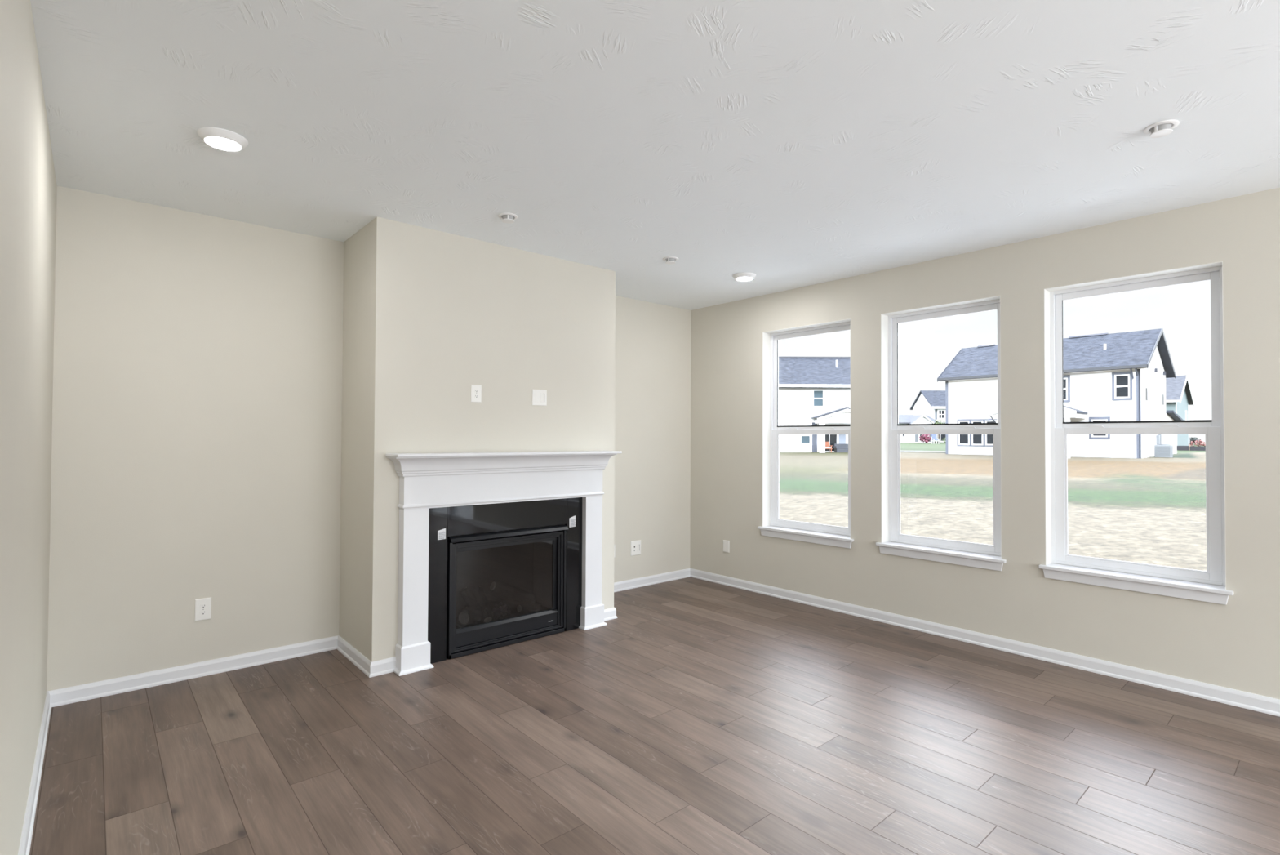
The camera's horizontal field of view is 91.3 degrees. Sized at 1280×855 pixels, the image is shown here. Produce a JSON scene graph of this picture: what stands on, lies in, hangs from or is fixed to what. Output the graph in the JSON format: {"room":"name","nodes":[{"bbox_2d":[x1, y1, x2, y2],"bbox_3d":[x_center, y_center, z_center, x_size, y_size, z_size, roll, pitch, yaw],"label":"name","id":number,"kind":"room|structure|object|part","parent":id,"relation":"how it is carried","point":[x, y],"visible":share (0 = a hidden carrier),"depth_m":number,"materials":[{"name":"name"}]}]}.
{"room":"empty living room","nodes":[
{"label":"empty living room","id":0,"kind":"room"},
{"bbox_2d":[0,0,57,854],"bbox_3d":[0.013,0.045,-0.374,0.150,2.740,9.600,1,-1,-41],"label":"wall","id":1,"kind":"structure","parent":0,"point":[28,180],"depth_m":1.90,"materials":[{"name":"beige paint"}]},
{"bbox_2d":[17,691,51,854],"bbox_3d":[0.071,1.375,-0.339,0.020,0.083,9.600,1,-1,-41],"label":"baseboard","id":2,"kind":"structure","parent":1,"relation":"attached to","point":[29,816],"depth_m":2.44,"materials":[{"name":"white wood"}]},
{"bbox_2d":[46,185,690,691],"bbox_3d":[-1.335,0.125,4.924,5.100,2.740,0.150,1,-1,-41],"label":"wall","id":3,"kind":"structure","parent":0,"point":[197,400],"depth_m":3.75,"materials":[{"name":"beige paint"}]},
{"bbox_2d":[195,596,211,621],"bbox_3d":[-2.589,1.077,3.709,0.080,0.127,0.010,1,-1,-41],"label":"duplex outlet","id":4,"kind":"object","parent":3,"relation":"attached to","point":[202,606],"visible":1,"depth_m":3.71,"materials":[{"name":"white plastic"}]},
{"bbox_2d":[200,609,206,614],"bbox_3d":[-2.587,1.097,3.706,0.033,0.025,0.002,1,-1,-41],"label":"receptacle","id":5,"kind":"object","parent":4,"relation":"attached to","point":[202,611],"depth_m":3.71,"materials":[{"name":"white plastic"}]},
{"bbox_2d":[200,603,206,608],"bbox_3d":[-2.587,1.058,3.707,0.033,0.025,0.002,1,-1,-41],"label":"receptacle","id":6,"kind":"object","parent":4,"relation":"attached to","point":[202,605],"depth_m":3.71,"materials":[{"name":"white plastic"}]},
{"bbox_2d":[631,539,640,555],"bbox_3d":[-0.037,1.144,5.939,0.124,0.136,0.013,1,-1,-41],"label":"plate","id":7,"kind":"object","parent":3,"relation":"attached to","point":[636,544],"visible":1,"depth_m":5.94,"materials":[{"name":"white plastic"}]},
{"bbox_2d":[338,216,615,662],"bbox_3d":[-1.108,0.120,4.587,1.843,2.740,0.655,1,-1,-41],"label":"wall","id":8,"kind":"structure","parent":0,"point":[429,315],"depth_m":4.10,"materials":[{"name":"beige paint"}]},
{"bbox_2d":[47,635,395,706],"bbox_3d":[-2.282,1.427,3.531,1.576,0.083,0.674,1,-1,-41],"label":"baseboard","id":9,"kind":"structure","parent":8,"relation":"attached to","point":[82,692],"depth_m":3.72,"materials":[{"name":"white wood"}]},
{"bbox_2d":[471,384,481,402],"bbox_3d":[-1.090,-0.226,4.166,0.074,0.114,0.010,1,-1,-41],"label":"duplex outlet","id":10,"kind":"object","parent":8,"relation":"attached to","point":[476,390],"visible":1,"depth_m":4.16,"materials":[{"name":"white plastic"}]},
{"bbox_2d":[385,450,622,675],"bbox_3d":[-0.839,0.827,4.244,1.684,1.318,0.203,1,-1,-41],"label":"fireplace mantel","id":11,"kind":"object","parent":8,"relation":"attached to","point":[427,481],"visible":1,"depth_m":4.04,"materials":[{"name":"white wood"}]},
{"bbox_3d":[-1.391,0.911,3.842,0.156,0.823,0.080,1,-1,-41],"label":"leg","id":12,"kind":"part","parent":11,"relation":"part of","materials":[{"name":"white wood"}]},
{"bbox_3d":[-0.853,0.247,4.270,1.667,0.122,0.158,1,-1,-41],"label":"crown moulding","id":13,"kind":"part","parent":11,"relation":"part of","materials":[{"name":"white wood"}]},
{"bbox_2d":[385,450,622,457],"bbox_3d":[-0.836,0.177,4.255,1.684,0.018,0.203,1,-1,-41],"label":"shelf","id":14,"kind":"object","parent":11,"relation":"attached to","point":[570,453],"depth_m":4.17,"materials":[{"name":"white wood"}]},
{"bbox_3d":[-0.371,0.930,4.734,0.155,0.823,0.080,1,-1,-41],"label":"leg","id":15,"kind":"part","parent":11,"relation":"part of","materials":[{"name":"white wood"}]},
{"bbox_2d":[532,389,546,405],"bbox_3d":[-0.721,-0.215,4.489,0.120,0.114,0.009,1,-1,-41],"label":"plate","id":16,"kind":"object","parent":8,"relation":"attached to","point":[539,396],"visible":1,"depth_m":4.49,"materials":[{"name":"white plastic"}]},
{"bbox_2d":[604,568,689,621],"bbox_3d":[0.094,1.471,5.610,1.709,0.083,0.674,1,-1,-41],"label":"baseboard","id":17,"kind":"structure","parent":8,"relation":"attached to","point":[610,613],"depth_m":5.99,"materials":[{"name":"white wood"}]},
{"bbox_2d":[29,576,1279,854],"bbox_3d":[1.869,1.510,1.233,5.100,0.120,9.900,1,-1,-41],"label":"floor","id":18,"kind":"structure","parent":0,"point":[704,717],"depth_m":2.79,"materials":[{"name":"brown wood"}]},
{"bbox_2d":[427,497,582,663],"bbox_3d":[-1.020,1.000,4.446,1.197,0.976,0.487,1,-1,-41],"label":"gas fireplace","id":19,"kind":"object","parent":18,"relation":"on","point":[501,574],"visible":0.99,"depth_m":4.41,"materials":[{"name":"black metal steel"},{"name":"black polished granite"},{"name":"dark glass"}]},
{"bbox_2d":[437,528,445,539],"bbox_3d":[-1.256,0.676,3.966,0.052,0.069,0.004,1,-1,-41],"label":"paper label","id":20,"kind":"object","parent":19,"relation":"attached to","point":[441,533],"visible":1,"depth_m":3.97,"materials":[{"name":"white paper"}]},
{"bbox_3d":[-0.893,1.112,4.301,0.898,0.741,0.049,1,-1,-41],"label":"frame","id":21,"kind":"part","parent":19,"relation":"part of","materials":[{"name":"black metal"}]},
{"bbox_3d":[-0.911,1.383,4.316,0.784,0.089,0.049,1,-1,-41],"label":"panel","id":22,"kind":"part","parent":19,"relation":"part of","materials":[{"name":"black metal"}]},
{"bbox_3d":[-0.901,1.102,4.311,0.858,0.698,0.057,1,-1,-41],"label":"frame","id":23,"kind":"part","parent":19,"relation":"part of","materials":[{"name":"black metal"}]},
{"bbox_2d":[447,524,568,542],"bbox_3d":[-0.882,0.725,4.297,0.898,0.036,0.076,1,-1,-41],"label":"hood","id":24,"kind":"object","parent":19,"relation":"attached to","point":[535,530],"depth_m":4.26,"materials":[{"name":"black metal"}]},
{"bbox_2d":[568,515,575,527],"bbox_3d":[-0.499,0.695,4.629,0.055,0.083,0.004,1,-1,-41],"label":"paper label","id":25,"kind":"object","parent":19,"relation":"attached to","point":[571,520],"visible":1,"depth_m":4.63,"materials":[{"name":"white paper"}]},
{"bbox_2d":[30,0,1279,310],"bbox_3d":[1.882,-1.360,1.279,5.100,0.140,9.900,1,-1,-41],"label":"ceiling","id":26,"kind":"structure","parent":0,"point":[789,144],"depth_m":2.58,"materials":[{"name":"white paint"}]},
{"bbox_2d":[197,126,248,151],"bbox_3d":[-1.844,-1.266,2.768,0.188,0.034,0.188,1,-1,-41],"label":"recessed light","id":27,"kind":"object","parent":26,"relation":"in","point":[215,137],"visible":1,"depth_m":2.73,"materials":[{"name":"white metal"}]},
{"bbox_2d":[497,212,517,223],"bbox_3d":[-0.789,-1.246,3.737,0.116,0.033,0.116,0,-1,-14],"label":"sprinkler","id":28,"kind":"object","parent":26,"relation":"attached to","point":[506,217],"visible":1,"depth_m":3.71,"materials":[{"name":"grey metal"}]},
{"bbox_3d":[-0.789,-1.232,3.737,0.076,0.006,0.076,0,-1,-14],"label":"deflector plate","id":29,"kind":"part","parent":28,"relation":"part of","materials":[{"name":"white metal"}]},
{"bbox_2d":[662,256,678,264],"bbox_3d":[0.225,-1.227,4.611,0.116,0.033,0.116,0,-1,26],"label":"sprinkler","id":30,"kind":"object","parent":26,"relation":"attached to","point":[669,260],"visible":1,"depth_m":4.58,"materials":[{"name":"grey metal"}]},
{"bbox_3d":[0.225,-1.214,4.611,0.076,0.006,0.076,0,-1,26],"label":"deflector plate","id":31,"kind":"part","parent":30,"relation":"part of","materials":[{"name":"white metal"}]},
{"bbox_2d":[733,271,755,280],"bbox_3d":[0.846,-1.216,5.073,0.188,0.034,0.188,1,-1,-41],"label":"recessed light","id":32,"kind":"object","parent":26,"relation":"in","point":[745,276],"visible":1,"depth_m":5.02,"materials":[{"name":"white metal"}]},
{"bbox_2d":[1143,120,1179,137],"bbox_3d":[2.194,-1.250,2.634,0.116,0.033,0.116,1,-1,-21],"label":"sprinkler","id":33,"kind":"object","parent":26,"relation":"attached to","point":[1162,128],"visible":1,"depth_m":2.62,"materials":[{"name":"white metal"}]},
{"bbox_3d":[2.194,-1.237,2.634,0.076,0.006,0.076,1,-1,-21],"label":"deflector plate","id":34,"kind":"part","parent":33,"relation":"part of","materials":[{"name":"white metal"}]},
{"bbox_2d":[689,187,1279,698],"bbox_3d":[3.738,0.115,2.886,0.150,2.740,9.600,1,-1,-41],"label":"wall","id":35,"kind":"structure","parent":0,"point":[1235,644],"depth_m":4.13,"materials":[{"name":"beige paint"}]},
{"bbox_2d":[723,539,729,552],"bbox_3d":[0.835,1.150,6.062,0.008,0.114,0.076,1,-1,-41],"label":"blank plate","id":36,"kind":"object","parent":35,"relation":"attached to","point":[726,543],"visible":1,"depth_m":6.06,"materials":[{"name":"white plastic"}]},
{"bbox_2d":[757,318,853,548],"bbox_3d":[1.475,0.051,5.470,0.212,1.869,0.949,1,-1,-41],"label":"window","id":37,"kind":"structure","parent":35,"relation":"in","point":[771,430],"depth_m":5.75,"materials":[{"name":"white paint"}]},
{"bbox_3d":[1.444,0.916,5.432,0.142,0.022,0.949,1,-1,-41],"label":"sill","id":38,"kind":"part","parent":37,"relation":"part of","materials":[{"name":"white wood"}]},
{"bbox_3d":[1.508,0.453,5.494,0.019,0.867,0.837,1,-1,-41],"label":"sash","id":39,"kind":"part","parent":37,"relation":"part of","materials":[{"name":"clear glass"}]},
{"bbox_3d":[1.529,-0.418,5.523,0.024,0.881,0.837,1,-1,-41],"label":"sash","id":40,"kind":"part","parent":37,"relation":"part of","materials":[{"name":"clear glass"}]},
{"bbox_2d":[875,295,1006,570],"bbox_3d":[2.222,0.041,4.616,0.212,1.869,0.918,1,-1,-41],"label":"window","id":41,"kind":"structure","parent":35,"relation":"in","point":[891,430],"depth_m":4.76,"materials":[{"name":"white paint"}]},
{"bbox_3d":[2.191,0.905,4.579,0.142,0.022,0.918,1,-1,-41],"label":"sill","id":42,"kind":"part","parent":41,"relation":"part of","materials":[{"name":"white wood"}]},
{"bbox_3d":[2.256,0.442,4.641,0.019,0.867,0.806,1,-1,-41],"label":"sash","id":43,"kind":"part","parent":41,"relation":"part of","materials":[{"name":"clear glass"}]},
{"bbox_3d":[2.277,-0.428,4.670,0.024,0.881,0.806,1,-1,-41],"label":"sash","id":44,"kind":"part","parent":41,"relation":"part of","materials":[{"name":"clear glass"}]},
{"bbox_2d":[689,568,1279,716],"bbox_3d":[2.549,1.458,4.088,0.020,0.083,6.200,1,-1,-41],"label":"baseboard","id":45,"kind":"structure","parent":35,"relation":"attached to","point":[1270,705],"depth_m":4.07,"materials":[{"name":"white wood"}]},
{"bbox_2d":[1038,261,1233,604],"bbox_3d":[2.956,0.030,3.776,0.212,1.869,0.915,1,-1,-41],"label":"window","id":46,"kind":"structure","parent":35,"relation":"in","point":[1056,431],"depth_m":3.75,"materials":[{"name":"white paint"}]},
{"bbox_3d":[2.926,0.895,3.739,0.142,0.022,0.915,1,-1,-41],"label":"sill","id":47,"kind":"part","parent":46,"relation":"part of","materials":[{"name":"white wood"}]},
{"bbox_3d":[3.011,-0.439,3.830,0.024,0.881,0.803,1,-1,-41],"label":"sash","id":48,"kind":"part","parent":46,"relation":"part of","materials":[{"name":"clear glass"}]},
{"bbox_3d":[2.990,0.432,3.801,0.019,0.867,0.803,1,-1,-41],"label":"sash","id":49,"kind":"part","parent":46,"relation":"part of","materials":[{"name":"white plastic"}]},
{"label":"outside","id":50,"kind":"structure","parent":0,"visible":0},
{"bbox_2d":[778,441,1206,570],"bbox_3d":[52.302,3.675,144.753,259.840,1.252,260.000,1,-1,-41],"label":"ground","id":51,"kind":"structure","parent":50,"point":[1148,510],"depth_m":16.00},
{"bbox_2d":[778,356,850,452],"bbox_3d":[14.786,-2.032,57.445,11.200,9.100,11.350,0,-1,0],"label":"house","id":52,"kind":"structure","parent":51,"relation":"on","point":[813,390],"depth_m":53.67,"materials":[{"name":"white"}]},
{"bbox_3d":[14.181,1.028,53.602,0.880,0.770,0.035,0,-1,0],"label":"sash","id":53,"kind":"part","parent":52,"relation":"part of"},
{"bbox_3d":[14.181,1.029,53.611,0.710,0.600,0.006,0,-1,0],"label":"pane","id":54,"kind":"part","parent":52,"relation":"part of","materials":[{"name":"blue glass"}]},
{"bbox_2d":[778,356,850,358],"bbox_3d":[14.805,-6.470,58.242,10.301,0.200,0.400,0,-1,0],"label":"vent","id":55,"kind":"object","parent":52,"relation":"attached to","point":[779,357],"depth_m":58.05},
{"bbox_3d":[14.957,0.907,53.607,0.430,2.700,0.030,0,-1,0],"label":"porch panel","id":56,"kind":"part","parent":52,"relation":"part of","materials":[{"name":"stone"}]},
{"bbox_3d":[15.297,-2.496,53.660,0.960,1.490,0.035,0,-1,0],"label":"sash","id":57,"kind":"part","parent":52,"relation":"part of","materials":[{"name":"white plastic"}]},
{"bbox_3d":[15.299,-2.851,53.674,0.790,0.610,0.006,0,-1,0],"label":"pane","id":58,"kind":"part","parent":52,"relation":"part of","materials":[{"name":"blue glass"}]},
{"bbox_3d":[15.296,-2.141,53.662,0.790,0.610,0.006,0,-1,0],"label":"pane","id":59,"kind":"part","parent":52,"relation":"part of","materials":[{"name":"blue glass"}]},
{"bbox_3d":[15.886,1.106,53.610,0.600,1.820,0.006,0,-1,0],"label":"pane","id":60,"kind":"part","parent":52,"relation":"part of","materials":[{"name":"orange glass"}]},
{"bbox_2d":[825,441,832,452],"bbox_3d":[15.718,1.677,52.749,0.840,0.980,0.740,0,-1,0],"label":"patio chair","id":61,"kind":"object","parent":52,"relation":"on","point":[827,443],"visible":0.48,"depth_m":52.91,"materials":[{"name":"orange wood"}]},
{"bbox_3d":[16.221,1.108,53.601,1.440,1.990,0.035,0,-1,0],"label":"sash","id":62,"kind":"part","parent":52,"relation":"part of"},
{"bbox_3d":[16.556,1.109,53.610,0.600,1.820,0.006,0,-1,0],"label":"pane","id":63,"kind":"part","parent":52,"relation":"part of","materials":[{"name":"clear glass"}]},
{"bbox_2d":[833,443,848,452],"bbox_3d":[17.218,1.758,52.708,1.620,0.770,0.800,0,-1,0],"label":"sofa","id":64,"kind":"object","parent":52,"relation":"on","point":[838,447],"visible":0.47,"depth_m":52.48,"materials":[{"name":"grey wicker"}]},
{"bbox_3d":[17.219,1.588,53.021,1.500,0.420,0.180,0,-1,0],"label":"backrest","id":65,"kind":"part","parent":64,"relation":"part of","materials":[{"name":"grey fabric"}]},
{"bbox_3d":[17.331,0.968,53.606,0.580,2.400,0.030,0,-1,0],"label":"porch wall panel","id":66,"kind":"part","parent":52,"relation":"part of","materials":[{"name":"white"}]},
{"bbox_2d":[898,414,940,442],"bbox_3d":[40.169,0.377,95.581,7.800,4.650,9.700,0,-1,0],"label":"house","id":67,"kind":"structure","parent":51,"relation":"on","point":[903,419],"depth_m":91.65,"materials":[{"name":"white"}]},
{"bbox_2d":[915,434,918,441],"bbox_3d":[40.236,1.028,90.995,0.500,2.100,0.050,0,-1,0],"label":"shutter","id":68,"kind":"object","parent":67,"relation":"hanging from","point":[916,435],"depth_m":90.96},
{"bbox_2d":[900,450,946,452],"bbox_3d":[11.254,2.139,64.989,0.500,0.107,46.000,1,-1,-41],"label":"kerb","id":69,"kind":"object","parent":51,"relation":"on","point":[900,451],"depth_m":50.98,"materials":[{"name":"concrete"}]},
{"bbox_2d":[918,434,931,443],"bbox_3d":[40.189,1.547,88.058,1.570,1.434,1.620,1,-1,-41],"label":"shrub","id":70,"kind":"object","parent":51,"relation":"on","point":[926,437],"visible":0.98,"depth_m":87.82,"materials":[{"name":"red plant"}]},
{"bbox_2d":[910,390,945,442],"bbox_3d":[48.245,-1.553,99.488,7.200,8.650,7.950,0,-1,0],"label":"house","id":71,"kind":"structure","parent":51,"relation":"on","point":[931,403],"depth_m":97.92,"materials":[{"name":"white"}]},
{"bbox_2d":[934,408,937,419],"bbox_3d":[45.466,-1.997,96.049,0.400,1.600,0.040,0,-1,0],"label":"shutter","id":72,"kind":"object","parent":71,"relation":"hanging from","point":[935,410],"depth_m":96.03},
{"bbox_3d":[46.297,-2.012,96.052,0.900,1.338,0.035,0,-1,0],"label":"sash","id":73,"kind":"part","parent":71,"relation":"part of","materials":[{"name":"white plastic"}]},
{"bbox_3d":[46.545,1.095,96.010,0.805,1.955,0.006,0,-1,0],"label":"pane","id":74,"kind":"part","parent":71,"relation":"part of","materials":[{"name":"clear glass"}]},
{"bbox_2d":[931,434,939,443],"bbox_3d":[40.287,1.531,85.347,0.840,1.350,0.740,0,-1,0],"label":"patio chair","id":75,"kind":"object","parent":51,"relation":"on","point":[934,437],"visible":0.84,"depth_m":85.56,"materials":[{"name":"blue plastic"}]},
{"bbox_2d":[932,434,937,439],"bbox_3d":[40.288,1.275,85.606,0.680,0.830,0.090,0,-1,0],"label":"cushion","id":76,"kind":"object","parent":75,"relation":"on","point":[934,436],"depth_m":85.56,"materials":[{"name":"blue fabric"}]},
{"bbox_2d":[932,418,945,437],"bbox_3d":[42.649,0.483,89.263,2.042,3.481,2.114,1,-1,-41],"label":"young tree","id":77,"kind":"object","parent":51,"relation":"on","point":[939,420],"visible":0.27,"depth_m":89.23,"materials":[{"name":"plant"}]},
{"bbox_3d":[42.584,-0.255,89.315,1.887,2.005,1.841,0,-1,4],"label":"crown","id":78,"kind":"part","parent":77,"relation":"part of","materials":[{"name":"green plant"}]},
{"bbox_2d":[937,328,1183,457],"bbox_3d":[30.732,-2.090,46.266,15.160,8.840,12.610,1,-1,-41],"label":"house","id":79,"kind":"structure","parent":51,"relation":"on","point":[1121,376],"depth_m":41.31,"materials":[{"name":"white"}]},
{"bbox_3d":[24.018,0.393,46.387,0.035,1.798,0.780,1,-1,-41],"label":"sash","id":80,"kind":"part","parent":79,"relation":"part of","materials":[{"name":"white plastic"}]},
{"bbox_3d":[24.023,0.825,46.386,0.006,0.764,0.610,1,-1,-41],"label":"pane","id":81,"kind":"part","parent":79,"relation":"part of","materials":[{"name":"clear glass"}]},
{"bbox_3d":[24.637,0.384,45.680,0.035,1.798,0.780,1,-1,-41],"label":"sash","id":82,"kind":"part","parent":79,"relation":"part of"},
{"bbox_3d":[24.642,0.816,45.678,0.006,0.764,0.610,1,-1,-41],"label":"pane","id":83,"kind":"part","parent":79,"relation":"part of","materials":[{"name":"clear glass"}]},
{"bbox_2d":[977,343,995,346],"bbox_3d":[27.211,-6.420,49.138,0.320,0.120,1.250,1,-1,-41],"label":"vent","id":84,"kind":"object","parent":79,"relation":"attached to","point":[987,345],"depth_m":48.96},
{"bbox_3d":[25.261,0.808,44.971,0.006,0.764,0.610,1,-1,-41],"label":"pane","id":85,"kind":"part","parent":79,"relation":"part of","materials":[{"name":"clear glass"}]},
{"bbox_3d":[25.256,0.376,44.972,0.035,1.798,0.780,1,-1,-41],"label":"sash","id":86,"kind":"part","parent":79,"relation":"part of","materials":[{"name":"white plastic"}]},
{"bbox_3d":[28.116,-2.912,41.787,0.006,0.609,0.610,1,-1,-41],"label":"pane","id":87,"kind":"part","parent":79,"relation":"part of","materials":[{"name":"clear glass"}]},
{"bbox_3d":[28.113,-2.204,41.776,0.006,0.609,0.610,1,-1,-41],"label":"pane","id":88,"kind":"part","parent":79,"relation":"part of","materials":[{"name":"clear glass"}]},
{"bbox_3d":[28.108,-2.558,41.776,0.035,1.488,0.780,1,-1,-41],"label":"sash","id":89,"kind":"part","parent":79,"relation":"part of","materials":[{"name":"white plastic"}]},
{"bbox_3d":[26.945,0.792,39.415,0.240,2.820,0.240,1,-1,-41],"label":"porch post","id":90,"kind":"part","parent":79,"relation":"part of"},
{"bbox_2d":[1068,333,1108,337],"bbox_3d":[31.607,-6.481,44.115,0.320,0.120,2.300,1,-1,-41],"label":"vent","id":91,"kind":"object","parent":79,"relation":"attached to","point":[1100,334],"depth_m":43.87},
{"bbox_3d":[29.486,0.042,40.146,0.035,1.148,0.860,1,-1,-41],"label":"sash","id":92,"kind":"part","parent":79,"relation":"part of","materials":[{"name":"white plastic"}]},
{"bbox_3d":[29.491,0.312,40.147,0.006,0.439,0.690,1,-1,-41],"label":"pane","id":93,"kind":"part","parent":79,"relation":"part of","materials":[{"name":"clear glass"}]},
{"bbox_3d":[30.281,-2.588,39.293,0.035,1.488,0.780,1,-1,-41],"label":"sash","id":94,"kind":"part","parent":79,"relation":"part of","materials":[{"name":"white plastic"}]},
{"bbox_3d":[30.289,-2.943,39.304,0.006,0.609,0.610,1,-1,-41],"label":"pane","id":95,"kind":"part","parent":79,"relation":"part of","materials":[{"name":"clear glass"}]},
{"bbox_3d":[30.286,-2.234,39.293,0.006,0.609,0.610,1,-1,-41],"label":"pane","id":96,"kind":"part","parent":79,"relation":"part of","materials":[{"name":"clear glass"}]},
{"bbox_3d":[32.159,-3.019,39.727,0.550,0.800,0.008,1,-1,-41],"label":"pane","id":97,"kind":"part","parent":79,"relation":"part of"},
{"bbox_3d":[32.155,-2.119,39.712,0.550,0.800,0.008,1,-1,-41],"label":"pane","id":98,"kind":"part","parent":79,"relation":"part of","materials":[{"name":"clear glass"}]},
{"bbox_2d":[1155,434,1161,444],"bbox_3d":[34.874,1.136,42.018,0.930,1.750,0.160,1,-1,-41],"label":"utility meter","id":99,"kind":"object","parent":79,"relation":"attached to","point":[1158,437],"visible":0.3,"depth_m":41.74,"materials":[{"name":"grey paint"}]},
{"bbox_2d":[1154,444,1173,457],"bbox_3d":[33.472,1.498,39.981,0.852,0.850,0.812,1,-1,-41],"label":"air conditioner","id":100,"kind":"object","parent":51,"relation":"on","point":[1160,450],"visible":0.97,"depth_m":39.70,"materials":[{"name":"grey paint"}]},
{"bbox_2d":[1165,374,1194,445],"bbox_3d":[64.867,-1.907,83.090,10.070,9.280,11.950,1,-1,-41],"label":"house","id":101,"kind":"structure","parent":51,"relation":"on","point":[1179,396],"depth_m":78.38,"materials":[{"name":"green"}]},
{"bbox_2d":[1177,445,1205,450],"bbox_3d":[65.437,2.130,59.783,0.150,0.820,22.456,1,-1,-41],"label":"fence","id":102,"kind":"object","parent":51,"relation":"on","point":[1179,447],"visible":0.12,"depth_m":67.07,"materials":[{"name":"grey"}]},
{"bbox_2d":[1189,436,1201,444],"bbox_3d":[116.241,2.939,132.386,3.823,1.981,4.299,1,-1,-41],"label":"tree","id":103,"kind":"object","parent":51,"relation":"on","point":[1193,437],"visible":0.39,"depth_m":131.32,"materials":[{"name":"green plant"}]},
{"bbox_2d":[1188,439,1205,446],"bbox_3d":[61.082,1.949,68.570,1.444,1.258,1.683,1,-1,-41],"label":"flower bed","id":104,"kind":"object","parent":51,"relation":"on","point":[1199,444],"visible":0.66,"depth_m":68.39,"materials":[{"name":"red plant"}]}
]}

